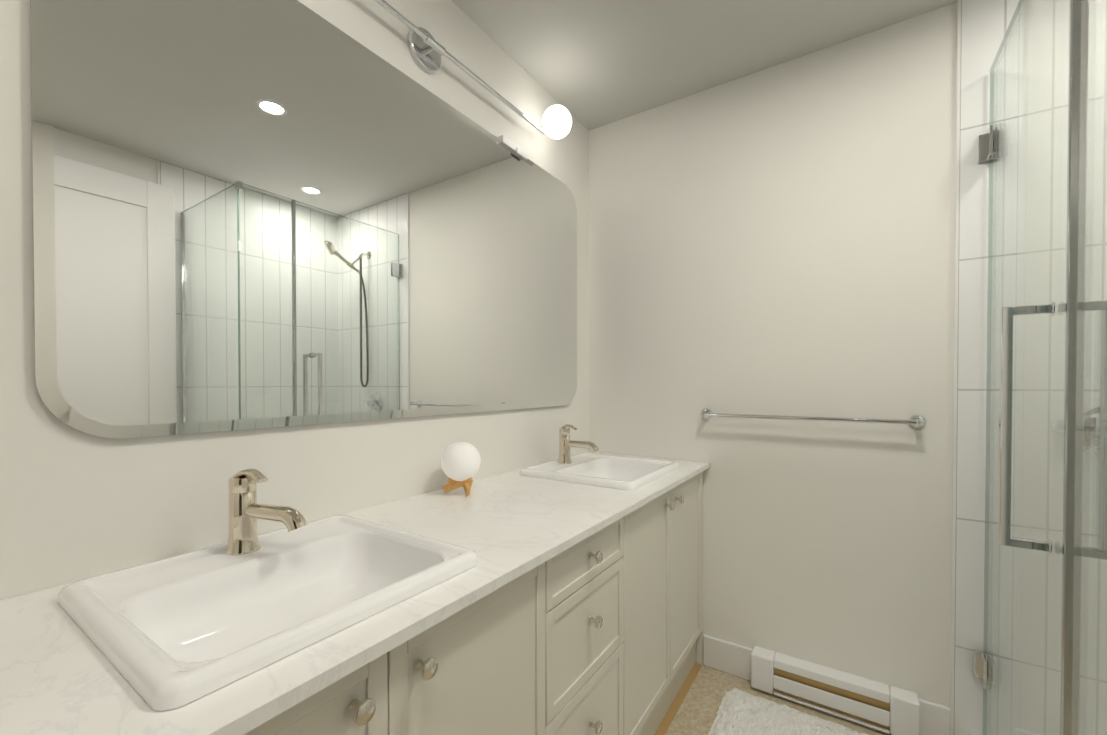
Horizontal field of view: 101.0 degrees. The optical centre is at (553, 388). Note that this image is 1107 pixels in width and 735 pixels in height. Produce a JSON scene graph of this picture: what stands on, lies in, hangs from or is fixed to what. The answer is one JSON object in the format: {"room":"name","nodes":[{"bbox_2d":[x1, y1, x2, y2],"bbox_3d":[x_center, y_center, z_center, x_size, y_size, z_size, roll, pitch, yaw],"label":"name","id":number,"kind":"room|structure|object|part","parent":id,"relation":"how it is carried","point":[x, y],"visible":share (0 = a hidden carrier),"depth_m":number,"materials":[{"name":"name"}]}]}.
{"room":"bathroom","nodes":[
{"label":"bathroom","id":0,"kind":"room"},
{"bbox_2d":[0,0,588,600],"bbox_3d":[-0.569,-0.037,1.318,0.100,2.555,2.765,0,1,33],"label":"wall","id":1,"kind":"structure","parent":0,"point":[76,504],"depth_m":0.99,"materials":[{"name":"white paint"}]},
{"bbox_2d":[30,0,577,438],"bbox_3d":[-0.368,-0.439,1.492,0.035,1.049,1.775,0,1,33],"label":"mirror glass","id":2,"kind":"object","parent":1,"relation":"attached to","point":[252,214],"visible":0.98,"depth_m":1.06,"materials":[{"name":"silver"}]},
{"bbox_2d":[374,0,571,138],"bbox_3d":[-0.336,-1.081,1.401,0.181,0.141,1.302,0,1,33],"label":"sconce","id":3,"kind":"object","parent":1,"relation":"attached to","point":[427,50],"visible":1,"depth_m":1.48,"materials":[{"name":"silver metal"}]},
{"bbox_3d":[0.014,-1.096,1.876,0.122,0.122,0.122,0,1,33],"label":"bulb globe","id":4,"kind":"part","parent":3,"relation":"part of","materials":[{"name":"white glass"}]},
{"bbox_2d":[451,0,957,129],"bbox_3d":[0.424,-1.357,0.646,2.480,0.100,2.765,0,1,33],"label":"ceiling","id":5,"kind":"structure","parent":0,"point":[590,64],"depth_m":1.72,"materials":[{"name":"white paint"}]},
{"bbox_2d":[588,2,956,707],"bbox_3d":[1.159,-0.042,1.772,2.280,2.555,0.100,0,1,33],"label":"wall","id":6,"kind":"structure","parent":0,"point":[778,240],"depth_m":1.82,"materials":[{"name":"white paint"}]},
{"bbox_2d":[703,634,752,680],"bbox_3d":[0.757,1.165,1.983,0.208,0.135,0.016,0,1,33],"label":"baseboard","id":7,"kind":"structure","parent":6,"relation":"attached to","point":[731,658],"depth_m":1.98,"materials":[{"name":"white wood"}]},
{"bbox_2d":[700,408,925,427],"bbox_3d":[0.967,0.113,1.796,0.783,0.048,0.074,0,1,33],"label":"towel rail","id":8,"kind":"object","parent":6,"relation":"attached to","point":[916,421],"visible":1,"depth_m":1.72,"materials":[{"name":"silver metal"}]},
{"bbox_2d":[751,646,919,734],"bbox_3d":[1.054,1.154,1.750,0.545,0.143,0.074,0,1,33],"label":"baseboard heater","id":9,"kind":"object","parent":6,"relation":"attached to","point":[876,705],"visible":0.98,"depth_m":1.71,"materials":[{"name":"white metal"}]},
{"bbox_2d":[919,699,950,734],"bbox_3d":[1.334,1.170,1.601,0.087,0.135,0.016,0,1,33],"label":"baseboard","id":10,"kind":"structure","parent":6,"relation":"attached to","point":[935,718],"depth_m":1.59,"materials":[{"name":"white wood"}]},
{"bbox_2d":[950,0,960,734],"bbox_3d":[1.375,-0.040,1.563,0.008,2.554,0.010,0,1,33],"label":"trim","id":11,"kind":"structure","parent":6,"relation":"attached to","point":[955,358],"depth_m":1.56,"materials":[{"name":"white metal"}]},
{"bbox_2d":[953,0,1106,734],"bbox_3d":[1.726,-0.037,1.332,0.832,2.554,0.008,0,1,33],"label":"wall tile","id":12,"kind":"structure","parent":6,"relation":"attached to","point":[985,24],"depth_m":1.49,"materials":[{"name":"white tile"}]},
{"bbox_2d":[660,661,890,734],"bbox_3d":[0.424,1.298,0.677,2.480,0.100,2.765,0,1,33],"label":"floor","id":13,"kind":"structure","parent":0,"point":[697,711],"depth_m":1.78,"materials":[{"name":"beige tile"}]},
{"bbox_2d":[224,464,709,734],"bbox_3d":[-0.140,0.798,1.325,0.614,0.884,2.093,0,1,33],"label":"bathroom vanity","id":14,"kind":"object","parent":13,"relation":"on","point":[562,594],"depth_m":1.04,"materials":[{"name":"beige wood"}]},
{"bbox_3d":[-0.359,0.735,0.505,0.019,0.726,0.402,0,1,33],"label":"door","id":15,"kind":"part","parent":14,"relation":"part of","materials":[{"name":"beige wood"}]},
{"bbox_2d":[0,454,709,734],"bbox_3d":[-0.145,0.345,1.314,0.613,0.020,2.108,0,1,33],"label":"countertop","id":16,"kind":"structure","parent":14,"relation":"on","point":[52,681],"depth_m":0.65,"materials":[{"name":"white stone"}]},
{"bbox_2d":[48,512,487,719],"bbox_3d":[-0.474,0.389,0.820,0.477,0.144,0.500,0,1,33],"label":"sink","id":17,"kind":"object","parent":16,"relation":"in","point":[174,630],"depth_m":0.79,"materials":[{"name":"white ceramic"}]},
{"bbox_2d":[220,469,311,551],"bbox_3d":[-0.569,0.242,0.900,0.169,0.163,0.091,0,1,33],"label":"faucet","id":18,"kind":"object","parent":17,"relation":"on","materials":[{"name":"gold metal"}]},
{"bbox_2d":[441,442,480,494],"bbox_3d":[-0.295,0.249,1.455,0.124,0.161,0.124,0,1,33],"label":"light","id":19,"kind":"object","parent":16,"relation":"on","point":[460,463],"visible":1,"depth_m":1.42,"materials":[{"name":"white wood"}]},
{"bbox_2d":[556,424,599,459],"bbox_3d":[0.101,0.231,1.913,0.169,0.163,0.091,0,1,33],"label":"faucet","id":20,"kind":"object","parent":16,"relation":"on","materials":[{"name":"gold metal"}]},
{"bbox_2d":[516,453,683,491],"bbox_3d":[0.196,0.377,1.833,0.477,0.144,0.500,0,1,33],"label":"sink","id":21,"kind":"object","parent":16,"relation":"in","point":[608,470],"depth_m":1.91,"materials":[{"name":"white ceramic"}]},
{"bbox_3d":[-0.258,0.429,0.611,0.028,0.031,0.031,0,1,33],"label":"knob","id":22,"kind":"part","parent":14,"relation":"part of","materials":[{"name":"silver metal"}]},
{"bbox_3d":[-0.197,0.427,0.703,0.028,0.031,0.031,0,1,33],"label":"knob","id":23,"kind":"part","parent":14,"relation":"part of","materials":[{"name":"silver metal"}]},
{"bbox_3d":[-0.136,0.731,0.842,0.019,0.726,0.402,0,1,33],"label":"door","id":24,"kind":"part","parent":14,"relation":"part of","materials":[{"name":"beige wood"}]},
{"bbox_3d":[0.088,0.428,1.177,0.019,0.127,0.402,0,1,33],"label":"drawer","id":25,"kind":"part","parent":14,"relation":"part of","materials":[{"name":"beige wood"}]},
{"bbox_3d":[0.088,0.619,1.179,0.019,0.249,0.402,0,1,33],"label":"drawer","id":26,"kind":"part","parent":14,"relation":"part of","materials":[{"name":"beige wood"}]},
{"bbox_3d":[0.088,0.918,1.182,0.019,0.344,0.402,0,1,33],"label":"drawer","id":27,"kind":"part","parent":14,"relation":"part of","materials":[{"name":"beige wood"}]},
{"bbox_3d":[0.108,0.863,1.169,0.028,0.031,0.031,0,1,33],"label":"knob","id":28,"kind":"part","parent":14,"relation":"part of","materials":[{"name":"silver metal"}]},
{"bbox_3d":[0.108,0.427,1.163,0.028,0.031,0.031,0,1,33],"label":"knob","id":29,"kind":"part","parent":14,"relation":"part of","materials":[{"name":"silver metal"}]},
{"bbox_3d":[0.108,0.592,1.165,0.028,0.031,0.031,0,1,33],"label":"knob","id":30,"kind":"part","parent":14,"relation":"part of","materials":[{"name":"silver metal"}]},
{"bbox_3d":[0.311,0.724,1.518,0.019,0.726,0.402,0,1,33],"label":"door","id":31,"kind":"part","parent":14,"relation":"part of","materials":[{"name":"beige wood"}]},
{"bbox_3d":[0.413,0.417,1.624,0.028,0.031,0.031,0,1,33],"label":"knob","id":32,"kind":"part","parent":14,"relation":"part of","materials":[{"name":"silver metal"}]},
{"bbox_3d":[0.473,0.416,1.716,0.028,0.031,0.031,0,1,33],"label":"knob","id":33,"kind":"part","parent":14,"relation":"part of","materials":[{"name":"silver metal"}]},
{"bbox_3d":[0.535,0.720,1.855,0.019,0.726,0.402,0,1,33],"label":"door","id":34,"kind":"part","parent":14,"relation":"part of","materials":[{"name":"beige wood"}]},
{"bbox_2d":[654,663,701,734],"bbox_3d":[0.074,1.241,1.173,0.031,0.002,2.088,0,1,33],"label":"strip","id":35,"kind":"object","parent":13,"relation":"on","point":[664,725],"visible":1,"depth_m":1.80,"materials":[{"name":"brown wood"}]},
{"bbox_2d":[708,687,867,734],"bbox_3d":[0.747,1.223,1.382,0.598,0.031,0.797,0,1,33],"label":"bath rug","id":36,"kind":"object","parent":13,"relation":"on","point":[739,712],"visible":0.94,"depth_m":1.67,"materials":[{"name":"white fabric"}]},
{"bbox_2d":[969,0,1106,734],"bbox_3d":[1.433,0.101,0.901,0.842,2.289,1.036,0,1,33],"label":"shower","id":37,"kind":"object","parent":13,"relation":"on","point":[1087,430],"visible":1,"depth_m":1.03,"materials":[{"name":"clear glass"}]},
{"bbox_3d":[1.241,0.058,1.215,0.010,2.202,0.701,0,1,33],"label":"glass door","id":38,"kind":"part","parent":37,"relation":"part of","materials":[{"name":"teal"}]},
{"bbox_3d":[1.101,0.086,1.003,0.176,0.558,0.033,0,1,33],"label":"handle","id":39,"kind":"part","parent":37,"relation":"part of","materials":[{"name":"silver metal"}]}
]}

